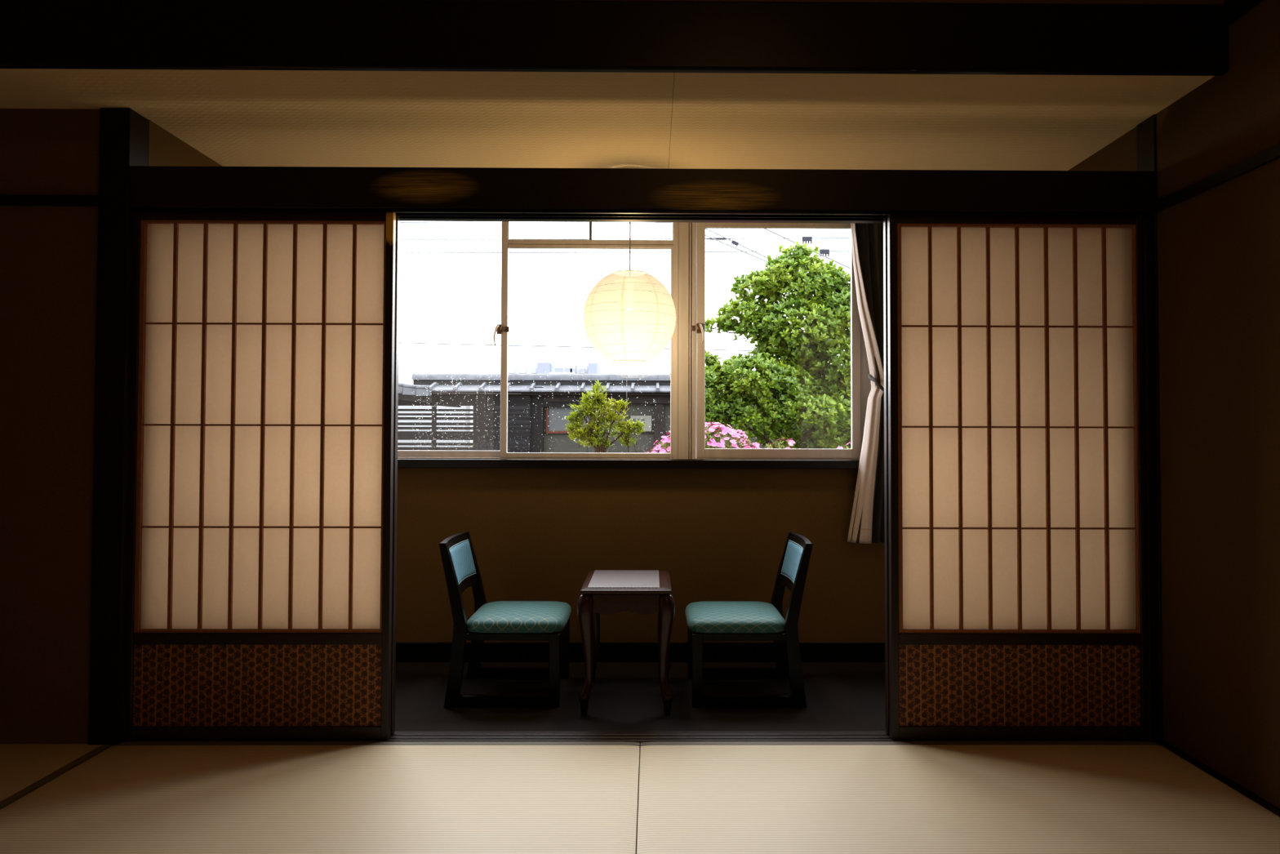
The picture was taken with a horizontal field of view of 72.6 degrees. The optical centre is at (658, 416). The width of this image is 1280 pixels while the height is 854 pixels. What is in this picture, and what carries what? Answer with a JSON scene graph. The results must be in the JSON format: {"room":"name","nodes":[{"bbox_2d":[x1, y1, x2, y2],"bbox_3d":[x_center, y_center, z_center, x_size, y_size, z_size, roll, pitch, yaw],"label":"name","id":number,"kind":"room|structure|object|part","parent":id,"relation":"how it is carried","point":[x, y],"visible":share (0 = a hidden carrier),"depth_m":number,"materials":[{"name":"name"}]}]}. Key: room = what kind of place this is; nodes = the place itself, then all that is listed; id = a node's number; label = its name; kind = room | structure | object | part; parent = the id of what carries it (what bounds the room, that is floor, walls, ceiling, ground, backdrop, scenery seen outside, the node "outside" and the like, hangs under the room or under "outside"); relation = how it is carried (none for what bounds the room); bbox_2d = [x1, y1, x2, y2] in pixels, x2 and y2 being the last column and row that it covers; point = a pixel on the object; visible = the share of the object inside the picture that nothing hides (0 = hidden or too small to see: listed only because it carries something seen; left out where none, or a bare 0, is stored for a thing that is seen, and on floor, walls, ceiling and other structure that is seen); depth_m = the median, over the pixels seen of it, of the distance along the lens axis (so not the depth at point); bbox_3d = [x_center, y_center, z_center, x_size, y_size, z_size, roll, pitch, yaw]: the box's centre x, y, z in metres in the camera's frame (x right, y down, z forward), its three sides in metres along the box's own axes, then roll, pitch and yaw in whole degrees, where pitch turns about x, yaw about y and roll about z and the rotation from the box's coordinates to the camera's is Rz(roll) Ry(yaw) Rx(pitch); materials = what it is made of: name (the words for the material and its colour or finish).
{"room":"japanese tatami room","nodes":[
{"label":"japanese tatami room","id":0,"kind":"room"},
{"bbox_2d":[0,108,100,743],"bbox_3d":[-2.897,-0.202,2.954,2.055,2.650,0.116,0,-1,0],"label":"wall","id":1,"kind":"structure","parent":0,"point":[48,255],"depth_m":2.90,"materials":[{"name":"paint"}]},
{"bbox_2d":[0,194,98,206],"bbox_3d":[-2.896,-0.724,2.901,2.054,0.035,0.016,0,-1,0],"label":"rail","id":2,"kind":"object","parent":1,"relation":"attached to","point":[5,199],"visible":1,"depth_m":2.90,"materials":[{"name":"brown wood"}]},
{"bbox_2d":[88,107,148,745],"bbox_3d":[-1.820,0.053,2.938,0.101,2.166,0.112,0,-1,0],"label":"post","id":3,"kind":"object","parent":1,"relation":"attached to","point":[123,131],"visible":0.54,"depth_m":2.89,"materials":[{"name":"brown wood"}]},
{"bbox_2d":[147,120,222,166],"bbox_3d":[-1.834,-0.184,3.550,0.120,2.650,1.100,0,-1,0],"label":"wall","id":4,"kind":"structure","parent":0,"point":[165,148],"depth_m":3.15,"materials":[{"name":"paint"}]},
{"bbox_2d":[0,68,1214,170],"bbox_3d":[-1.124,-1.177,3.330,5.602,0.313,1.502,0,-1,0],"label":"ceiling","id":5,"kind":"structure","parent":0,"point":[233,117],"depth_m":2.97,"materials":[{"name":"paint"}]},
{"bbox_2d":[0,0,1228,75],"bbox_3d":[-1.119,-1.123,2.561,5.599,0.205,0.034,0,-1,0],"label":"beam","id":6,"kind":"structure","parent":5,"relation":"attached to","point":[324,35],"depth_m":2.55,"materials":[{"name":"brown wood"}]},
{"bbox_2d":[582,222,675,410],"bbox_3d":[-0.119,-0.518,3.573,0.381,0.987,0.381,0,-1,12],"label":"paper lantern","id":7,"kind":"object","parent":5,"relation":"hanging from","point":[629,316],"visible":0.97,"depth_m":3.43,"materials":[{"name":"white paper"}]},
{"bbox_3d":[-0.120,-0.406,3.570,0.380,0.362,0.380,0,-1,0],"label":"lamp shade","id":8,"kind":"part","parent":7,"relation":"part of","materials":[{"name":"paper"}]},
{"bbox_3d":[-0.119,-0.724,3.578,0.005,0.535,0.005,0,-2,22],"label":"cord","id":9,"kind":"part","parent":7,"relation":"part of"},
{"bbox_2d":[635,759,639,853],"bbox_3d":[-1.029,1.071,0.275,5.752,0.120,5.200,0,-1,0],"label":"floor","id":10,"kind":"structure","parent":0,"point":[639,759],"depth_m":2.50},
{"bbox_2d":[0,743,111,809],"bbox_3d":[-2.238,1.076,2.006,0.904,0.051,1.722,0,-1,0],"label":"mat","id":11,"kind":"object","parent":10,"relation":"on","point":[24,768],"visible":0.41,"depth_m":2.68,"materials":[{"name":"fabric"}]},
{"bbox_2d":[0,741,639,853],"bbox_3d":[-0.923,1.090,2.427,1.726,0.051,0.913,0,-1,0],"label":"mat","id":12,"kind":"object","parent":10,"relation":"on","point":[331,797],"visible":1,"depth_m":2.42,"materials":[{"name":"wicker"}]},
{"bbox_2d":[636,741,1279,853],"bbox_3d":[0.804,1.095,2.442,1.722,0.051,0.913,0,-1,0],"label":"mat","id":13,"kind":"object","parent":10,"relation":"on","point":[695,797],"visible":1,"depth_m":2.43,"materials":[{"name":"fabric"}]},
{"bbox_2d":[395,662,884,731],"bbox_3d":[-0.054,1.155,3.534,3.647,0.120,1.095,0,-1,0],"label":"floor","id":14,"kind":"structure","parent":0,"point":[624,696],"depth_m":3.34,"materials":[{"name":"carpet"}]},
{"bbox_2d":[439,531,571,707],"bbox_3d":[-0.599,0.786,3.471,0.480,0.612,0.424,0,-1,0],"label":"chair","id":15,"kind":"object","parent":14,"relation":"on","point":[549,620],"visible":1,"depth_m":3.27,"materials":[{"name":"black paint"}]},
{"bbox_3d":[-0.775,0.781,3.275,0.103,0.612,0.030,0,-1,0],"label":"leg","id":16,"kind":"part","parent":15,"relation":"part of","materials":[{"name":"black paint"}]},
{"bbox_3d":[-0.817,0.499,3.477,0.043,0.036,0.364,0,-1,0],"label":"rail","id":17,"kind":"part","parent":15,"relation":"part of","materials":[{"name":"black paint"}]},
{"bbox_2d":[449,540,475,582],"bbox_3d":[-0.795,0.582,3.475,0.064,0.140,0.356,0,-1,0],"label":"cushion","id":18,"kind":"object","parent":15,"relation":"on","point":[462,555],"depth_m":3.51,"materials":[{"name":"fabric"}]},
{"bbox_3d":[-0.776,0.674,3.473,0.045,0.052,0.364,0,-1,0],"label":"rail","id":19,"kind":"part","parent":15,"relation":"part of","materials":[{"name":"black paint"}]},
{"bbox_3d":[-0.778,0.791,3.665,0.103,0.612,0.030,0,-1,0],"label":"leg","id":20,"kind":"part","parent":15,"relation":"part of","materials":[{"name":"black paint"}]},
{"bbox_3d":[-0.570,0.827,3.276,0.335,0.026,0.022,0,-1,0],"label":"rail","id":21,"kind":"part","parent":15,"relation":"part of","materials":[{"name":"black paint"}]},
{"bbox_3d":[-0.549,0.789,3.472,0.380,0.064,0.424,0,-1,0],"label":"seat","id":22,"kind":"part","parent":15,"relation":"part of","materials":[{"name":"fabric"}]},
{"bbox_3d":[-0.393,0.952,3.274,0.039,0.272,0.030,0,-1,0],"label":"leg","id":23,"kind":"part","parent":15,"relation":"part of","materials":[{"name":"black paint"}]},
{"bbox_3d":[-0.394,0.839,3.472,0.031,0.036,0.360,0,-1,0],"label":"rail","id":24,"kind":"part","parent":15,"relation":"part of","materials":[{"name":"black paint"}]},
{"bbox_3d":[-0.396,0.962,3.664,0.039,0.272,0.030,0,-1,0],"label":"leg","id":25,"kind":"part","parent":15,"relation":"part of","materials":[{"name":"black paint"}]},
{"bbox_2d":[577,570,675,715],"bbox_3d":[-0.122,0.863,3.397,0.360,0.458,0.482,0,-1,0],"label":"side table","id":26,"kind":"object","parent":14,"relation":"on","point":[592,602],"visible":0.96,"depth_m":3.18,"materials":[{"name":"brown paint"}]},
{"bbox_3d":[-0.270,0.840,3.186,0.062,0.399,0.062,0,-1,0],"label":"leg","id":27,"kind":"part","parent":26,"relation":"part of","materials":[{"name":"brown paint"}]},
{"bbox_3d":[-0.273,0.851,3.606,0.062,0.399,0.062,0,-1,0],"label":"leg","id":28,"kind":"part","parent":26,"relation":"part of","materials":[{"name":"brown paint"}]},
{"bbox_2d":[587,569,659,587],"bbox_3d":[-0.131,0.633,3.407,0.265,0.002,0.416,0,-1,0],"label":"panel","id":29,"kind":"object","parent":26,"relation":"on","point":[600,578],"visible":1,"depth_m":3.38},
{"bbox_3d":[0.025,0.852,3.609,0.062,0.399,0.062,0,-1,0],"label":"leg","id":30,"kind":"part","parent":26,"relation":"part of","materials":[{"name":"brown paint"}]},
{"bbox_3d":[0.028,0.841,3.189,0.062,0.399,0.062,0,-1,0],"label":"leg","id":31,"kind":"part","parent":26,"relation":"part of","materials":[{"name":"brown paint"}]},
{"bbox_2d":[123,730,1147,749],"bbox_3d":[-0.049,1.140,2.944,3.447,0.122,0.096,0,-1,0],"label":"threshold","id":32,"kind":"object","parent":14,"relation":"on","point":[640,737],"visible":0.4,"depth_m":2.92,"materials":[{"name":"brown wood"}]},
{"bbox_2d":[124,211,395,738],"bbox_3d":[-1.348,0.189,2.932,0.897,1.768,0.030,0,-1,0],"label":"screen","id":33,"kind":"object","parent":32,"relation":"on","point":[261,488],"visible":0.95,"depth_m":2.93,"materials":[{"name":"beige paper"}]},
{"bbox_3d":[-1.340,1.052,2.910,0.827,0.040,0.028,0,-1,0],"label":"rail","id":34,"kind":"part","parent":33,"relation":"part of","materials":[{"name":"brown wood"}]},
{"bbox_3d":[-1.339,0.742,2.918,0.827,0.038,0.028,0,-1,0],"label":"rail","id":35,"kind":"part","parent":33,"relation":"part of","materials":[{"name":"brown wood"}]},
{"bbox_3d":[-1.339,0.897,2.914,0.831,0.284,0.008,0,-1,0],"label":"panel","id":36,"kind":"part","parent":33,"relation":"part of","materials":[{"name":"wood"}]},
{"bbox_3d":[-1.335,-0.678,2.954,0.827,0.030,0.028,0,-1,0],"label":"rail","id":37,"kind":"part","parent":33,"relation":"part of","materials":[{"name":"brown wood"}]},
{"bbox_2d":[390,215,399,734],"bbox_3d":[-1.334,0.190,2.974,0.873,1.768,0.030,0,-1,0],"label":"screen","id":38,"kind":"object","parent":32,"relation":"on","point":[397,217],"visible":0.07,"depth_m":2.97,"materials":[{"name":"brown wood"}]},
{"bbox_2d":[883,217,889,734],"bbox_3d":[1.199,0.197,2.995,0.842,1.768,0.030,0,-1,0],"label":"screen","id":39,"kind":"object","parent":32,"relation":"on","point":[885,220],"visible":0.06,"depth_m":2.98,"materials":[{"name":"brown wood"}]},
{"bbox_2d":[887,215,1147,738],"bbox_3d":[1.211,0.196,2.953,0.861,1.768,0.030,0,-1,0],"label":"screen","id":40,"kind":"object","parent":32,"relation":"on","point":[1016,486],"visible":0.99,"depth_m":2.96,"materials":[{"name":"beige paper"}]},
{"bbox_3d":[1.217,-0.671,2.975,0.817,0.030,0.028,0,-1,0],"label":"rail","id":41,"kind":"part","parent":40,"relation":"part of","materials":[{"name":"brown wood"}]},
{"bbox_3d":[1.213,0.903,2.936,0.821,0.284,0.008,0,-1,0],"label":"panel","id":42,"kind":"part","parent":40,"relation":"part of","materials":[{"name":"wood"}]},
{"bbox_3d":[1.214,0.749,2.940,0.817,0.038,0.028,0,-1,0],"label":"rail","id":43,"kind":"part","parent":40,"relation":"part of","materials":[{"name":"brown wood"}]},
{"bbox_3d":[1.213,1.060,2.932,0.817,0.040,0.028,0,-1,0],"label":"rail","id":44,"kind":"part","parent":40,"relation":"part of","materials":[{"name":"brown wood"}]},
{"bbox_2d":[684,531,813,707],"bbox_3d":[0.349,0.789,3.479,0.480,0.612,0.424,0,-1,0],"label":"chair","id":45,"kind":"object","parent":14,"relation":"on","point":[707,620],"visible":1,"depth_m":3.28,"materials":[{"name":"fabric"}]},
{"bbox_3d":[0.141,0.963,3.668,0.039,0.272,0.030,0,-1,0],"label":"leg","id":46,"kind":"part","parent":45,"relation":"part of","materials":[{"name":"black paint"}]},
{"bbox_3d":[0.144,0.953,3.279,0.039,0.272,0.030,0,-1,0],"label":"leg","id":47,"kind":"part","parent":45,"relation":"part of","materials":[{"name":"black paint"}]},
{"bbox_3d":[0.299,0.791,3.479,0.380,0.064,0.424,0,-1,0],"label":"seat","id":48,"kind":"part","parent":45,"relation":"part of","materials":[{"name":"fabric"}]},
{"bbox_3d":[0.323,0.829,3.283,0.335,0.026,0.022,0,-1,0],"label":"rail","id":49,"kind":"part","parent":45,"relation":"part of","materials":[{"name":"black paint"}]},
{"bbox_3d":[0.524,0.794,3.676,0.103,0.612,0.030,0,-1,0],"label":"leg","id":50,"kind":"part","parent":45,"relation":"part of","materials":[{"name":"black paint"}]},
{"bbox_3d":[0.526,0.678,3.484,0.045,0.052,0.364,0,-1,0],"label":"rail","id":51,"kind":"part","parent":45,"relation":"part of","materials":[{"name":"black paint"}]},
{"bbox_2d":[781,541,802,582],"bbox_3d":[0.546,0.586,3.486,0.064,0.140,0.356,0,-1,0],"label":"cushion","id":52,"kind":"object","parent":45,"relation":"on","point":[791,559],"depth_m":3.54,"materials":[{"name":"fabric"}]},
{"bbox_3d":[0.528,0.784,3.286,0.103,0.612,0.030,0,-1,0],"label":"leg","id":53,"kind":"part","parent":45,"relation":"part of","materials":[{"name":"black paint"}]},
{"bbox_3d":[0.568,0.503,3.489,0.043,0.036,0.364,0,-1,0],"label":"rail","id":54,"kind":"part","parent":45,"relation":"part of","materials":[{"name":"black paint"}]},
{"bbox_2d":[395,458,884,642],"bbox_3d":[-0.040,-0.167,4.040,3.717,2.650,0.150,0,-1,0],"label":"wall","id":55,"kind":"structure","parent":0,"point":[535,534],"depth_m":3.95,"materials":[{"name":"paint"}]},
{"bbox_2d":[397,221,673,459],"bbox_3d":[-0.710,-0.381,3.998,1.605,1.149,0.154,0,-1,0],"label":"window","id":56,"kind":"structure","parent":55,"relation":"in","point":[503,328],"depth_m":3.97,"materials":[{"name":"metal"}]},
{"bbox_3d":[-1.089,-0.376,3.997,0.788,1.124,0.024,0,-1,0],"label":"sash","id":57,"kind":"part","parent":56,"relation":"part of","materials":[{"name":"metal"}]},
{"bbox_3d":[-0.733,-0.368,3.927,0.025,0.094,0.012,1,-2,-22],"label":"lever","id":58,"kind":"part","parent":56,"relation":"part of","materials":[{"name":"metal"}]},
{"bbox_3d":[-0.710,-0.380,4.020,1.605,1.149,0.110,0,-1,0],"label":"frame","id":59,"kind":"part","parent":56,"relation":"part of","materials":[{"name":"metal"}]},
{"bbox_3d":[-0.497,-0.873,3.989,0.382,0.128,0.020,0,-1,0],"label":"transom sash","id":60,"kind":"part","parent":56,"relation":"part of","materials":[{"name":"glass"}]},
{"bbox_3d":[-0.327,-0.375,3.978,0.785,1.124,0.024,0,-1,0],"label":"sash","id":61,"kind":"part","parent":56,"relation":"part of","materials":[{"name":"metal"}]},
{"bbox_2d":[411,306,848,452],"bbox_3d":[-0.129,-0.168,3.989,2.006,0.666,0.026,0,-1,0],"label":"raindrops","id":62,"kind":"object","parent":56,"relation":"attached to","point":[433,306],"visible":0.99,"depth_m":3.98,"materials":[{"name":"liquid"}]},
{"bbox_2d":[397,458,859,468],"bbox_3d":[-0.055,0.214,3.948,3.447,0.039,0.115,0,-1,0],"label":"sill","id":63,"kind":"structure","parent":55,"relation":"attached to","point":[402,463],"depth_m":3.89,"materials":[{"name":"brown wood"}]},
{"bbox_2d":[395,642,884,662],"bbox_3d":[-0.057,1.062,3.927,3.447,0.086,0.014,0,-1,0],"label":"baseboard","id":64,"kind":"structure","parent":55,"relation":"attached to","point":[405,651],"depth_m":3.92,"materials":[{"name":"black paint"}]},
{"bbox_2d":[671,222,871,459],"bbox_3d":[0.814,-0.377,4.011,1.506,1.149,0.154,0,-1,0],"label":"window","id":65,"kind":"structure","parent":55,"relation":"in","point":[688,239],"depth_m":3.97,"materials":[{"name":"metal"}]},
{"bbox_3d":[0.191,-0.374,3.935,0.025,0.094,0.012,0,-2,21],"label":"lever","id":66,"kind":"part","parent":65,"relation":"part of","materials":[{"name":"metal"}]},
{"bbox_3d":[0.867,-0.376,4.033,1.400,1.149,0.110,0,-1,0],"label":"frame","id":67,"kind":"part","parent":65,"relation":"part of","materials":[{"name":"metal"}]},
{"bbox_3d":[1.229,-0.370,4.007,0.617,1.124,0.042,0,-1,0],"label":"sash","id":68,"kind":"part","parent":65,"relation":"part of","materials":[{"name":"metal"}]},
{"bbox_2d":[847,222,884,543],"bbox_3d":[1.127,-0.197,3.896,0.566,1.512,0.135,0,-1,-7],"label":"curtain","id":69,"kind":"object","parent":65,"relation":"hanging from","point":[867,519],"visible":0.34,"depth_m":3.87,"materials":[{"name":"beige fabric"}]},
{"bbox_2d":[582,0,1225,4],"bbox_3d":[-1.117,-1.377,2.574,5.602,0.310,0.020,0,-1,0],"label":"wall","id":70,"kind":"structure","parent":0,"point":[1069,2],"depth_m":2.58,"materials":[{"name":"paint"}]},
{"bbox_2d":[1068,0,1279,816],"bbox_3d":[1.770,-0.281,0.932,0.150,2.870,6.400,0,-1,0],"label":"wall","id":71,"kind":"structure","parent":0,"point":[1219,246],"depth_m":2.58,"materials":[{"name":"paint"}]},
{"bbox_2d":[129,165,1157,223],"bbox_3d":[-0.043,-0.757,2.988,3.443,0.148,0.140,0,-1,0],"label":"lintel","id":72,"kind":"object","parent":71,"relation":"attached to","point":[412,193],"visible":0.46,"depth_m":2.92,"materials":[{"name":"brown wood"}]},
{"bbox_2d":[1136,114,1163,746],"bbox_3d":[1.672,0.062,2.970,0.008,2.166,0.108,0,-1,0],"label":"post","id":73,"kind":"object","parent":71,"relation":"attached to","point":[1146,130],"visible":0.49,"depth_m":2.92,"materials":[{"name":"brown wood"}]},
{"bbox_2d":[1142,215,1158,742],"bbox_3d":[1.655,0.228,2.972,0.026,1.834,0.094,0,-1,0],"label":"door frame","id":74,"kind":"structure","parent":71,"relation":"attached to","point":[1147,225],"depth_m":2.93,"materials":[{"name":"brown wood"}]},
{"bbox_2d":[1153,142,1279,213],"bbox_3d":[1.694,-0.769,0.340,0.014,0.036,5.192,0,-1,0],"label":"rail","id":75,"kind":"object","parent":71,"relation":"attached to","point":[1268,155],"visible":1,"depth_m":2.59,"materials":[{"name":"brown wood"}]},
{"bbox_2d":[1160,740,1279,814],"bbox_3d":[1.691,1.014,0.294,0.012,0.010,5.190,0,-1,0],"label":"baseboard","id":76,"kind":"structure","parent":71,"relation":"attached to","point":[1248,793],"depth_m":2.58,"materials":[{"name":"brown wood"}]},
{"bbox_2d":[1223,0,1263,24],"bbox_3d":[1.695,-1.250,0.163,0.018,0.071,4.814,0,-1,0],"label":"rail","id":77,"kind":"object","parent":71,"relation":"attached to","point":[1234,10],"visible":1,"depth_m":2.52,"materials":[{"name":"brown wood"}]},
{"label":"outside","id":78,"kind":"structure","parent":0,"visible":0},
{"bbox_2d":[400,222,671,223],"bbox_3d":[-0.180,-5.187,23.145,28.001,0.210,0.028,0,-1,-1],"label":"utility wire","id":79,"kind":"object","parent":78,"point":[400,222],"visible":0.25,"depth_m":23.10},
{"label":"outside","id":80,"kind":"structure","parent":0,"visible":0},
{"bbox_2d":[398,342,753,351],"bbox_3d":[-0.188,-1.835,22.961,28.000,0.520,0.028,0,-1,0],"label":"utility wire","id":81,"kind":"object","parent":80,"point":[398,342],"visible":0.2,"depth_m":22.93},
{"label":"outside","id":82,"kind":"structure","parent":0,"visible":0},
{"bbox_2d":[705,228,767,258],"bbox_3d":[3.020,-4.068,22.745,11.615,5.531,0.058,0,-1,0],"label":"utility wire","id":83,"kind":"object","parent":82,"point":[734,242],"visible":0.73,"depth_m":22.73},
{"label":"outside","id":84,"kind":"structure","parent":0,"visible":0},
{"bbox_2d":[705,235,766,262],"bbox_3d":[3.021,-3.928,22.540,11.614,4.942,0.033,0,-1,0],"label":"utility wire","id":85,"kind":"object","parent":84,"point":[705,235],"visible":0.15,"depth_m":22.53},
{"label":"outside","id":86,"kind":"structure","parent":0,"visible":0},
{"bbox_2d":[764,228,850,269],"bbox_3d":[3.025,-4.698,22.359,11.617,5.416,0.038,0,-1,0],"label":"utility wire","id":87,"kind":"object","parent":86,"point":[772,232],"visible":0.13,"depth_m":22.35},
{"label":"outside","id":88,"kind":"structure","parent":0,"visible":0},
{"bbox_3d":[-2.149,7.963,253.381,600.000,0.250,498.800,0,-1,0],"label":"ground","id":89,"kind":"structure","parent":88,"visible":0},
{"bbox_2d":[397,405,470,447],"bbox_3d":[-5.095,0.674,12.204,4.820,2.250,0.300,0,-1,0],"label":"house","id":90,"kind":"structure","parent":89,"relation":"on","point":[399,406],"depth_m":12.09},
{"bbox_2d":[398,361,483,442],"bbox_3d":[-50.671,-2.831,199.621,18.000,18.400,14.000,0,-1,0],"label":"apartment building","id":91,"kind":"structure","parent":89,"relation":"on","point":[406,369],"depth_m":192.85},
{"bbox_2d":[397,395,529,452],"bbox_3d":[-2.825,0.752,9.167,2.908,1.955,0.057,0,-1,0],"label":"lattice fence","id":92,"kind":"object","parent":89,"relation":"on","point":[458,400],"visible":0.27,"depth_m":9.19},
{"bbox_3d":[-2.370,0.753,9.158,0.042,1.955,0.032,0,-1,0],"label":"post","id":93,"kind":"part","parent":92,"relation":"part of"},
{"bbox_3d":[-1.842,0.754,9.163,0.042,1.955,0.032,0,-1,0],"label":"post","id":94,"kind":"part","parent":92,"relation":"part of","materials":[{"name":"brown wood"}]},
{"bbox_2d":[472,405,529,447],"bbox_3d":[-0.988,0.696,12.639,3.360,2.250,0.300,0,-1,0],"label":"shed","id":95,"kind":"object","parent":89,"relation":"on","point":[474,406],"visible":0.02,"depth_m":12.49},
{"bbox_2d":[507,362,600,373],"bbox_3d":[-18.926,-1.956,158.404,16.000,14.750,12.900,0,-1,0],"label":"apartment building","id":96,"kind":"structure","parent":89,"relation":"on","point":[542,367],"depth_m":152.97,"materials":[{"name":"white concrete"}]},
{"bbox_2d":[564,380,645,453],"bbox_3d":[-0.369,0.700,5.893,0.576,1.906,0.190,0,-1,0],"label":"shrub","id":97,"kind":"object","parent":89,"relation":"on","point":[628,427],"visible":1,"depth_m":5.89,"materials":[{"name":"green plant"}]},
{"bbox_2d":[398,373,849,453],"bbox_3d":[-0.150,0.639,9.441,6.662,2.208,0.711,0,-1,0],"label":"wall","id":98,"kind":"structure","parent":89,"relation":"on","point":[656,388],"depth_m":9.30,"materials":[{"name":"grey"}]},
{"bbox_2d":[398,382,460,407],"bbox_3d":[-3.207,-0.568,9.742,1.655,0.899,1.516,0,-1,0],"label":"gable roof","id":99,"kind":"structure","parent":98,"relation":"on","point":[420,393],"depth_m":9.00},
{"bbox_3d":[-1.300,0.712,9.325,0.140,2.050,0.200,0,-1,0],"label":"post","id":100,"kind":"part","parent":98,"relation":"part of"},
{"bbox_2d":[542,401,596,433],"bbox_3d":[-0.948,0.010,9.275,0.580,0.337,0.060,0,-1,0],"label":"window","id":101,"kind":"structure","parent":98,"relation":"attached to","point":[554,420],"depth_m":9.28,"materials":[{"name":"grey glass"}]},
{"bbox_3d":[-1.188,0.026,9.287,0.021,0.256,0.030,0,-1,0],"label":"frame","id":102,"kind":"part","parent":101,"relation":"part of","materials":[{"name":"red wood"}]},
{"bbox_3d":[-0.949,0.167,9.286,0.500,0.024,0.030,0,-1,0],"label":"frame","id":103,"kind":"part","parent":101,"relation":"part of","materials":[{"name":"brown wood"}]},
{"bbox_2d":[542,401,596,407],"bbox_3d":[-0.948,-0.130,9.278,0.580,0.057,0.060,0,-1,0],"label":"hood","id":104,"kind":"object","parent":101,"relation":"attached to","point":[545,404],"depth_m":9.25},
{"bbox_2d":[630,415,651,431],"bbox_3d":[-0.194,0.074,9.295,0.230,0.166,0.017,0,-1,0],"label":"sign plate","id":105,"kind":"object","parent":98,"relation":"attached to","point":[646,419],"visible":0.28,"depth_m":9.29,"materials":[{"name":"metal"}]},
{"bbox_3d":[0.000,0.741,9.340,0.108,2.000,0.170,0,-1,0],"label":"post","id":106,"kind":"part","parent":98,"relation":"part of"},
{"bbox_3d":[0.945,0.718,9.363,4.350,2.050,0.120,0,-1,0],"label":"plaster panel","id":107,"kind":"part","parent":98,"relation":"part of","materials":[{"name":"grey paint"}]},
{"bbox_2d":[645,422,760,453],"bbox_3d":[0.294,0.838,5.420,0.918,1.616,0.598,0,-1,0],"label":"bush","id":108,"kind":"object","parent":89,"relation":"on","point":[723,430],"visible":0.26,"depth_m":5.43,"materials":[{"name":"pink plant"}]},
{"bbox_2d":[669,240,851,448],"bbox_3d":[1.166,0.145,6.835,2.134,3.117,0.896,1,-1,-15],"label":"tree","id":109,"kind":"object","parent":89,"relation":"on","point":[801,357],"visible":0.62,"depth_m":6.70,"materials":[{"name":"green plant"}]},
{"bbox_2d":[761,435,799,448],"bbox_3d":[0.859,0.898,6.073,0.368,1.529,0.342,0,-1,0],"label":"bush","id":110,"kind":"object","parent":89,"relation":"on","point":[788,443],"visible":0.18,"depth_m":6.11,"materials":[{"name":"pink plant"}]},
{"bbox_2d":[836,439,851,448],"bbox_3d":[1.314,0.895,5.485,0.619,1.508,0.354,0,-1,0],"label":"bush","id":111,"kind":"object","parent":89,"relation":"on","point":[839,447],"visible":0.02,"depth_m":5.54,"materials":[{"name":"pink plant"}]},
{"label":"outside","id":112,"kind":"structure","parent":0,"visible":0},
{"bbox_2d":[400,235,850,244],"bbox_3d":[-0.181,-4.752,23.139,28.001,0.279,0.082,0,-1,-1],"label":"utility wire","id":113,"kind":"object","parent":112,"point":[806,238],"visible":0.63,"depth_m":23.11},
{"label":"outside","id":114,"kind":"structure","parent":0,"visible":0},
{"bbox_2d":[400,248,850,257],"bbox_3d":[-0.182,-4.407,23.130,28.001,0.290,0.082,0,-1,-1],"label":"utility wire","id":115,"kind":"object","parent":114,"point":[822,251],"visible":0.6,"depth_m":23.10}
]}

